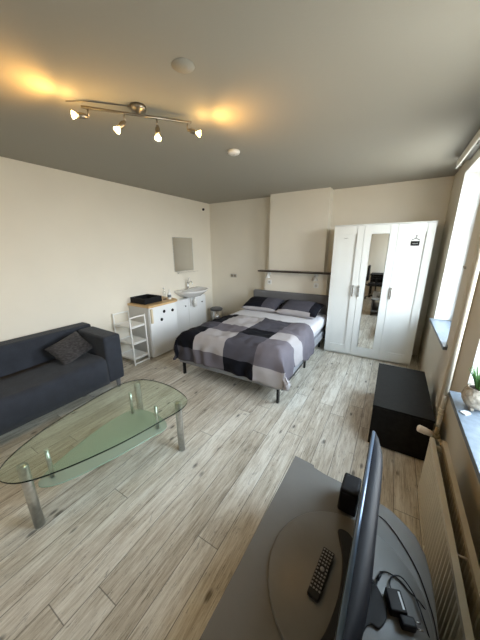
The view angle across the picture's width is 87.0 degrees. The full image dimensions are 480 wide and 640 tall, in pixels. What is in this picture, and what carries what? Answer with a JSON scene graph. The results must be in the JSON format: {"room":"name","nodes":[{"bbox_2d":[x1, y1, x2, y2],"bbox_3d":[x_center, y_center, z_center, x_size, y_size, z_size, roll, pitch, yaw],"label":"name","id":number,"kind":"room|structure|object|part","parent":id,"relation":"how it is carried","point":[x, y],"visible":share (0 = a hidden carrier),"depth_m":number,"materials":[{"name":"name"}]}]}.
{"room":"studio apartment","nodes":[
{"label":"studio apartment","id":0,"kind":"room"},
{"bbox_2d":[0,156,212,352],"bbox_3d":[-2.425,-0.373,2.748,0.200,2.480,7.135,9,18,30],"label":"wall","id":1,"kind":"structure","parent":0,"point":[75,248],"depth_m":3.19,"materials":[{"name":"beige paint"}]},
{"bbox_2d":[172,237,193,271],"bbox_3d":[-1.049,-1.220,4.700,0.009,0.599,0.514,9,18,30],"label":"wall mirror","id":2,"kind":"object","parent":1,"relation":"attached to","point":[182,247],"visible":1,"depth_m":4.68,"materials":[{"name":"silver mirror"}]},
{"bbox_2d":[174,277,207,306],"bbox_3d":[-0.856,-0.515,4.791,0.440,0.571,0.630,9,18,30],"label":"basin","id":3,"kind":"object","parent":1,"relation":"attached to","point":[196,291],"visible":1,"depth_m":4.76,"materials":[{"name":"white ceramic"}]},
{"bbox_3d":[-0.855,-0.505,4.794,0.440,0.155,0.630,9,18,30],"label":"bowl","id":4,"kind":"part","parent":3,"relation":"part of","materials":[{"name":"white ceramic"}]},
{"bbox_2d":[0,340,423,639],"bbox_3d":[-0.628,1.147,2.077,4.360,0.100,7.135,9,18,30],"label":"floor","id":5,"kind":"structure","parent":0,"point":[146,543],"depth_m":1.75,"materials":[{"name":"brown wood"}]},
{"bbox_2d":[0,322,123,435],"bbox_3d":[-2.172,0.630,2.453,0.766,0.710,1.805,9,18,30],"label":"sofa","id":6,"kind":"object","parent":5,"relation":"on","point":[34,383],"visible":0.96,"depth_m":2.60,"materials":[{"name":"grey fabric"}]},
{"bbox_3d":[-2.410,0.535,2.572,0.215,0.590,1.805,9,18,30],"label":"backrest","id":7,"kind":"part","parent":6,"relation":"part of","materials":[{"name":"grey fabric"}]},
{"bbox_3d":[-2.089,0.712,2.425,0.550,0.317,1.399,9,18,30],"label":"seat","id":8,"kind":"part","parent":6,"relation":"part of","materials":[{"name":"grey fabric"}]},
{"bbox_2d":[44,331,91,364],"bbox_3d":[-1.888,0.315,2.818,0.230,0.289,0.408,8,18,26],"label":"cushion","id":9,"kind":"object","parent":6,"relation":"on","point":[68,349],"visible":0.99,"depth_m":2.77,"materials":[{"name":"grey fabric"}]},
{"bbox_3d":[-1.668,0.404,3.048,0.547,0.570,0.200,9,18,30],"label":"armrest","id":10,"kind":"part","parent":6,"relation":"part of","materials":[{"name":"grey fabric"}]},
{"bbox_2d":[0,379,186,528],"bbox_3d":[-0.938,0.927,1.832,0.722,0.462,1.135,9,18,30],"label":"coffee table","id":11,"kind":"object","parent":5,"relation":"on","point":[125,432],"visible":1,"depth_m":1.82,"materials":[{"name":"clear glass"}]},
{"bbox_3d":[-1.225,1.035,1.484,0.054,0.451,0.054,9,18,30],"label":"leg","id":12,"kind":"part","parent":11,"relation":"part of","materials":[{"name":"metal"}]},
{"bbox_3d":[-1.179,0.895,1.566,0.025,0.230,0.025,9,18,30],"label":"shelf post","id":13,"kind":"part","parent":11,"relation":"part of","materials":[{"name":"metal"}]},
{"bbox_2d":[38,409,166,487],"bbox_3d":[-0.962,0.914,1.851,0.466,0.008,0.837,9,18,30],"label":"shelf","id":14,"kind":"object","parent":11,"relation":"attached to","point":[125,426],"depth_m":1.86,"materials":[{"name":"green glass"}]},
{"bbox_3d":[-0.935,0.719,2.176,0.025,0.230,0.025,9,18,30],"label":"shelf post","id":15,"kind":"part","parent":11,"relation":"part of","materials":[{"name":"metal"}]},
{"bbox_3d":[-0.932,0.784,2.351,0.054,0.451,0.054,9,18,30],"label":"leg","id":16,"kind":"part","parent":11,"relation":"part of","materials":[{"name":"metal"}]},
{"bbox_3d":[-0.656,0.771,1.988,0.025,0.230,0.025,9,18,30],"label":"shelf post","id":17,"kind":"part","parent":11,"relation":"part of","materials":[{"name":"metal"}]},
{"bbox_3d":[-0.489,0.865,2.057,0.054,0.451,0.054,9,18,30],"label":"leg","id":18,"kind":"part","parent":11,"relation":"part of","materials":[{"name":"metal"}]},
{"bbox_2d":[112,310,149,365],"bbox_3d":[-1.597,0.253,3.720,0.387,0.728,0.269,9,18,30],"label":"shelving unit","id":19,"kind":"object","parent":5,"relation":"on","point":[133,354],"visible":0.88,"depth_m":3.69,"materials":[{"name":"white"}]},
{"bbox_3d":[-1.753,0.229,3.810,0.022,0.728,0.269,9,18,30],"label":"frame","id":20,"kind":"part","parent":19,"relation":"part of","materials":[{"name":"white"}]},
{"bbox_2d":[115,320,144,329],"bbox_3d":[-1.598,0.067,3.666,0.341,0.030,0.251,9,18,30],"label":"shelf","id":21,"kind":"object","parent":19,"relation":"attached to","point":[134,324],"depth_m":3.65,"materials":[{"name":"white"}]},
{"bbox_2d":[120,335,145,345],"bbox_3d":[-1.596,0.298,3.732,0.341,0.030,0.251,9,18,30],"label":"shelf","id":22,"kind":"object","parent":19,"relation":"attached to","point":[126,340],"depth_m":3.70,"materials":[{"name":"white wood"}]},
{"bbox_2d":[122,349,147,359],"bbox_3d":[-1.595,0.514,3.794,0.341,0.030,0.251,9,18,30],"label":"shelf","id":23,"kind":"object","parent":19,"relation":"attached to","point":[128,354],"depth_m":3.77,"materials":[{"name":"white wood"}]},
{"bbox_3d":[-1.440,0.283,3.631,0.022,0.718,0.269,9,18,30],"label":"frame","id":24,"kind":"part","parent":19,"relation":"part of","materials":[{"name":"white wood"}]},
{"bbox_2d":[129,302,177,357],"bbox_3d":[-1.349,0.122,4.059,0.480,0.790,0.540,9,18,30],"label":"fridge","id":25,"kind":"object","parent":5,"relation":"on","point":[162,335],"visible":0.77,"depth_m":3.87,"materials":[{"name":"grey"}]},
{"bbox_2d":[127,296,176,308],"bbox_3d":[-1.329,-0.288,3.996,0.473,0.030,0.685,9,18,30],"label":"countertop","id":26,"kind":"structure","parent":25,"relation":"on","point":[172,300],"depth_m":3.80,"materials":[{"name":"brown wood"}]},
{"bbox_2d":[130,294,161,304],"bbox_3d":[-1.450,-0.324,3.913,0.320,0.085,0.330,9,18,30],"label":"tray","id":27,"kind":"object","parent":26,"relation":"on","point":[144,299],"visible":1,"depth_m":3.84,"materials":[{"name":"black plastic"}]},
{"bbox_3d":[-1.280,-0.051,3.672,0.026,0.215,0.033,9,18,30],"label":"handle","id":28,"kind":"part","parent":25,"relation":"part of","materials":[{"name":"beige plastic"}]},
{"bbox_3d":[-1.183,0.140,3.961,0.038,0.768,0.536,9,18,30],"label":"door","id":29,"kind":"part","parent":25,"relation":"part of","materials":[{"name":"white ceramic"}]},
{"bbox_2d":[176,294,205,335],"bbox_3d":[-1.022,-0.075,4.895,0.170,0.705,1.030,9,18,30],"label":"base cabinet","id":30,"kind":"object","parent":5,"relation":"on","point":[188,316],"visible":0.69,"depth_m":4.87,"materials":[{"name":"white wood"}]},
{"bbox_3d":[-1.111,-0.057,4.644,0.016,0.590,0.505,9,18,30],"label":"door","id":31,"kind":"part","parent":30,"relation":"part of","materials":[{"name":"white wood"}]},
{"bbox_3d":[-0.849,-0.180,5.067,0.016,0.590,0.510,9,18,30],"label":"door","id":32,"kind":"part","parent":30,"relation":"part of","materials":[{"name":"white wood"}]},
{"bbox_2d":[210,306,222,319],"bbox_3d":[-0.506,-0.082,5.461,0.272,0.400,0.272,-4,16,-14],"label":"pedal bin","id":33,"kind":"object","parent":5,"relation":"on","point":[216,312],"visible":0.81,"depth_m":5.34,"materials":[{"name":"silver metal"}]},
{"bbox_3d":[-0.506,-0.252,5.415,0.270,0.049,0.270,9,18,30],"label":"lid","id":34,"kind":"part","parent":33,"relation":"part of","materials":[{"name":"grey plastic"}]},
{"bbox_2d":[180,289,328,403],"bbox_3d":[0.339,0.158,3.765,1.430,0.860,2.065,9,18,30],"label":"double bed","id":35,"kind":"object","parent":5,"relation":"on","point":[323,299],"visible":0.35,"depth_m":4.17,"materials":[{"name":"grey fabric"}]},
{"bbox_3d":[-0.721,0.620,3.414,0.024,0.180,0.120,9,18,30],"label":"leg","id":36,"kind":"part","parent":35,"relation":"part of","materials":[{"name":"black metal"}]},
{"bbox_2d":[173,314,314,390],"bbox_3d":[0.125,0.317,3.307,1.665,0.466,1.315,9,18,30],"label":"duvet","id":37,"kind":"object","parent":35,"relation":"on","point":[266,351],"visible":1,"depth_m":2.96,"materials":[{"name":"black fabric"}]},
{"bbox_3d":[0.317,0.344,3.788,1.420,0.130,1.990,9,18,30],"label":"bed frame","id":38,"kind":"part","parent":35,"relation":"part of","materials":[{"name":"grey fabric"}]},
{"bbox_3d":[0.431,0.801,2.753,0.024,0.180,0.120,9,18,30],"label":"leg","id":39,"kind":"part","parent":35,"relation":"part of","materials":[{"name":"black metal"}]},
{"bbox_2d":[230,309,326,335],"bbox_3d":[0.571,-0.003,4.136,1.436,0.156,0.930,9,18,30],"label":"fitted sheet","id":40,"kind":"object","parent":35,"relation":"on","point":[317,323],"visible":0.43,"depth_m":3.98,"materials":[{"name":"white fabric"}]},
{"bbox_2d":[241,296,284,311],"bbox_3d":[0.406,-0.284,4.483,0.674,0.214,0.438,9,18,30],"label":"pillow","id":41,"kind":"object","parent":40,"relation":"on","point":[264,304],"visible":1,"depth_m":4.38,"materials":[{"name":"black fabric"}]},
{"bbox_2d":[275,299,324,317],"bbox_3d":[0.973,-0.188,4.117,0.680,0.228,0.425,10,19,33],"label":"pillow","id":42,"kind":"object","parent":40,"relation":"on","point":[297,308],"visible":0.98,"depth_m":4.01,"materials":[{"name":"black fabric"}]},
{"bbox_3d":[0.864,-0.136,4.560,1.390,0.740,0.074,9,18,30],"label":"headboard","id":43,"kind":"part","parent":35,"relation":"part of","materials":[{"name":"grey fabric"}]},
{"bbox_2d":[199,456,438,639],"bbox_3d":[0.265,1.208,0.899,0.675,0.420,1.275,9,18,30],"label":"tv stand","id":44,"kind":"object","parent":5,"relation":"on","point":[244,611],"visible":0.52,"depth_m":1.02,"materials":[{"name":"grey laminate"}]},
{"bbox_2d":[337,473,361,516],"bbox_3d":[0.524,0.830,1.207,0.086,0.130,0.122,9,18,30],"label":"speaker box","id":45,"kind":"object","parent":44,"relation":"on","point":[349,495],"visible":0.99,"depth_m":1.17,"materials":[{"name":"black plastic"}]},
{"bbox_2d":[340,492,355,515],"bbox_3d":[0.494,0.843,1.157,0.058,0.105,0.002,9,18,30],"label":"grille","id":46,"kind":"object","parent":45,"relation":"attached to","point":[347,499],"depth_m":1.15,"materials":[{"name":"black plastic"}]},
{"bbox_2d":[268,511,434,639],"bbox_3d":[0.374,0.971,0.917,0.540,0.022,0.540,9,18,30],"label":"plate","id":47,"kind":"object","parent":44,"relation":"on","point":[296,551],"visible":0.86,"depth_m":0.93,"materials":[{"name":"grey laminate"}]},
{"bbox_2d":[307,547,334,602],"bbox_3d":[0.303,0.941,0.941,0.045,0.020,0.176,11,20,36],"label":"remote control","id":48,"kind":"object","parent":47,"relation":"on","point":[321,572],"visible":1,"depth_m":0.93,"materials":[{"name":"black plastic"}]},
{"bbox_2d":[320,431,386,639],"bbox_3d":[0.390,0.761,0.813,0.201,0.438,0.725,9,18,30],"label":"television","id":49,"kind":"object","parent":47,"relation":"on","point":[360,604],"visible":1,"depth_m":0.71,"materials":[{"name":"black plastic"}]},
{"bbox_2d":[372,571,425,609],"bbox_3d":[0.493,0.924,0.775,0.210,0.187,0.340,9,18,30],"label":"cable","id":50,"kind":"object","parent":44,"relation":"on","point":[380,573],"visible":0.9,"depth_m":0.92,"materials":[{"name":"black plastic"}]},
{"bbox_2d":[384,575,429,637],"bbox_3d":[0.537,0.993,0.759,0.106,0.051,0.376,2,16,9],"label":"power adapter","id":51,"kind":"object","parent":44,"relation":"on","point":[394,599],"visible":1,"depth_m":0.83,"materials":[{"name":"black plastic"}]},
{"bbox_2d":[378,515,437,639],"bbox_3d":[0.630,0.969,0.948,0.108,0.004,0.478,0,16,1],"label":"cable","id":52,"kind":"object","parent":44,"relation":"on","point":[378,515],"visible":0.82,"depth_m":0.94,"materials":[{"name":"black plastic"}]},
{"bbox_2d":[324,221,437,366],"bbox_3d":[1.976,-0.396,3.745,1.178,1.912,0.533,9,18,30],"label":"wardrobe","id":53,"kind":"object","parent":5,"relation":"on","point":[379,271],"visible":1,"depth_m":3.50,"materials":[{"name":"white paint"}]},
{"bbox_3d":[1.522,-0.402,3.744,0.386,1.864,0.018,9,18,30],"label":"door","id":54,"kind":"part","parent":53,"relation":"part of","materials":[{"name":"white paint"}]},
{"bbox_2d":[357,234,389,348],"bbox_3d":[1.855,-0.358,3.546,0.208,1.612,0.005,9,18,30],"label":"mirror glass","id":55,"kind":"object","parent":53,"relation":"attached to","point":[378,249],"depth_m":3.52,"materials":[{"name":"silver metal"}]},
{"bbox_3d":[1.857,-0.349,3.551,0.386,1.864,0.018,9,18,30],"label":"door","id":56,"kind":"part","parent":53,"relation":"part of","materials":[{"name":"white paint"}]},
{"bbox_3d":[2.192,-0.297,3.359,0.386,1.864,0.018,9,18,30],"label":"door","id":57,"kind":"part","parent":53,"relation":"part of","materials":[{"name":"white paint"}]},
{"bbox_2d":[368,363,435,460],"bbox_3d":[1.494,0.794,2.384,0.414,0.380,0.898,9,18,30],"label":"storage chest","id":58,"kind":"object","parent":5,"relation":"on","point":[402,400],"visible":0.92,"depth_m":2.07,"materials":[{"name":"black wood"}]},
{"bbox_3d":[1.270,0.904,2.023,0.402,0.346,0.016,9,18,30],"label":"panel","id":59,"kind":"part","parent":58,"relation":"part of","materials":[{"name":"black wood"}]},
{"bbox_2d":[0,0,479,203],"bbox_3d":[-0.647,-1.343,1.365,4.360,0.120,7.135,9,18,30],"label":"ceiling","id":60,"kind":"structure","parent":0,"point":[310,94],"depth_m":1.43,"materials":[{"name":"grey paint"}]},
{"bbox_2d":[67,101,128,106],"bbox_3d":[-0.870,-1.325,1.544,0.362,0.006,0.018,-3,16,-9],"label":"cable","id":61,"kind":"object","parent":60,"relation":"attached to","point":[67,101],"visible":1,"depth_m":1.54,"materials":[{"name":"silver metal"}]},
{"bbox_2d":[70,102,201,141],"bbox_3d":[-0.633,-1.256,1.615,0.784,0.185,0.100,-6,17,-17],"label":"track light","id":62,"kind":"object","parent":60,"relation":"attached to","point":[138,109],"visible":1,"depth_m":1.58,"materials":[{"name":"silver metal"}]},
{"bbox_3d":[-0.981,-1.208,1.492,0.039,0.041,0.033,9,18,30],"label":"bulb","id":63,"kind":"part","parent":62,"relation":"part of","materials":[{"name":"white glass"}]},
{"bbox_3d":[-0.765,-1.183,1.570,0.037,0.036,0.037,-2,16,-6],"label":"bulb","id":64,"kind":"part","parent":62,"relation":"part of","materials":[{"name":"white glass"}]},
{"bbox_3d":[-0.641,-1.324,1.593,0.100,0.042,0.100,9,18,30],"label":"ceiling plate","id":65,"kind":"part","parent":62,"relation":"part of","materials":[{"name":"silver metal"}]},
{"bbox_3d":[-0.535,-1.194,1.647,0.041,0.033,0.040,9,18,30],"label":"bulb","id":66,"kind":"part","parent":62,"relation":"part of","materials":[{"name":"white glass"}]},
{"bbox_2d":[171,58,194,73],"bbox_3d":[-0.279,-1.246,1.241,0.112,0.002,0.112,9,18,30],"label":"cover plate","id":67,"kind":"object","parent":60,"relation":"attached to","point":[181,65],"visible":1,"depth_m":1.24,"materials":[{"name":"grey paint"}]},
{"bbox_2d":[228,149,239,155],"bbox_3d":[-0.057,-1.543,2.337,0.114,0.038,0.114,9,18,30],"label":"smoke detector","id":68,"kind":"object","parent":60,"relation":"attached to","point":[232,152],"visible":1,"depth_m":2.31,"materials":[{"name":"white plastic"}]},
{"bbox_2d":[265,187,332,342],"bbox_3d":[0.990,-0.884,4.443,1.120,2.480,0.200,9,18,30],"label":"wall","id":69,"kind":"structure","parent":0,"point":[300,221],"depth_m":4.20,"materials":[{"name":"beige paint"}]},
{"bbox_2d":[258,270,330,274],"bbox_3d":[0.903,-0.818,4.300,1.270,0.023,0.153,9,18,30],"label":"wall shelf","id":70,"kind":"object","parent":69,"relation":"attached to","point":[280,271],"visible":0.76,"depth_m":4.24,"materials":[{"name":"brown wood"}]},
{"bbox_2d":[209,176,453,355],"bbox_3d":[1.110,-0.929,4.598,3.900,2.480,0.200,9,18,30],"label":"wall","id":71,"kind":"structure","parent":0,"point":[239,230],"depth_m":4.51,"materials":[{"name":"beige paint"}]},
{"bbox_2d":[418,148,479,567],"bbox_3d":[1.124,0.183,0.711,0.260,2.480,7.135,9,18,30],"label":"wall","id":72,"kind":"structure","parent":0,"point":[431,356],"depth_m":1.90,"materials":[{"name":"beige paint"}]},
{"bbox_2d":[416,425,479,639],"bbox_3d":[0.846,1.089,0.946,0.212,0.454,1.670,8,18,27],"label":"radiator","id":73,"kind":"object","parent":72,"relation":"attached to","point":[448,548],"visible":0.98,"depth_m":1.07,"materials":[{"name":"beige paint"}]},
{"bbox_3d":[1.177,0.704,1.608,0.087,0.057,0.048,9,18,30],"label":"valve knob","id":74,"kind":"part","parent":73,"relation":"part of","materials":[{"name":"beige plastic"}]},
{"bbox_2d":[436,245,479,425],"bbox_3d":[1.238,-0.252,1.326,0.031,1.894,0.051,9,18,30],"label":"pipe","id":75,"kind":"object","parent":73,"relation":"attached to","point":[477,262],"visible":1,"depth_m":1.43,"materials":[{"name":"white metal"}]},
{"bbox_3d":[0.822,1.115,0.918,0.022,0.420,1.588,9,18,30],"label":"panel","id":76,"kind":"part","parent":73,"relation":"part of","materials":[{"name":"beige paint"}]},
{"bbox_2d":[429,129,479,349],"bbox_3d":[1.377,-0.329,1.153,0.330,1.739,4.070,9,18,30],"label":"window","id":77,"kind":"structure","parent":72,"relation":"in","point":[469,200],"depth_m":2.75,"materials":[{"name":"white"}]},
{"bbox_3d":[2.152,0.132,2.619,0.210,0.030,1.080,9,18,30],"label":"sill","id":78,"kind":"part","parent":77,"relation":"part of","materials":[{"name":"stone"}]},
{"bbox_3d":[1.236,-1.113,0.922,0.104,0.104,3.920,9,18,30],"label":"curtain rail","id":79,"kind":"part","parent":77,"relation":"part of","materials":[{"name":"white metal"}]},
{"bbox_2d":[432,212,479,444],"bbox_3d":[1.634,-0.140,1.831,0.054,2.479,0.120,9,18,30],"label":"trim","id":80,"kind":"structure","parent":72,"relation":"attached to","point":[476,240],"depth_m":1.85,"materials":[{"name":"beige paint"}]},
{"bbox_2d":[448,339,479,483],"bbox_3d":[1.179,-0.182,0.859,0.340,1.620,1.270,9,18,30],"label":"window","id":81,"kind":"structure","parent":72,"relation":"in","point":[469,425],"depth_m":1.26,"materials":[{"name":"white"}]},
{"bbox_3d":[1.158,0.578,1.086,0.285,0.030,1.260,9,18,30],"label":"sill","id":82,"kind":"part","parent":81,"relation":"part of","materials":[{"name":"stone"}]},
{"bbox_2d":[460,410,470,415],"bbox_3d":[1.188,0.488,1.330,0.045,0.006,0.033,-4,16,-11],"label":"tissue","id":83,"kind":"object","parent":81,"relation":"on","point":[464,412],"visible":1,"depth_m":1.33,"materials":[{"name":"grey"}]},
{"bbox_2d":[461,363,479,410],"bbox_3d":[1.263,0.357,1.328,0.139,0.257,0.137,-10,19,-30],"label":"potted plant","id":84,"kind":"object","parent":81,"relation":"on","point":[470,395],"visible":1,"depth_m":1.33,"materials":[{"name":"green plant"}]},
{"bbox_3d":[1.265,0.418,1.349,0.132,0.128,0.132,9,18,30],"label":"pot","id":85,"kind":"part","parent":84,"relation":"part of","materials":[{"name":"beige ceramic"}]}
]}

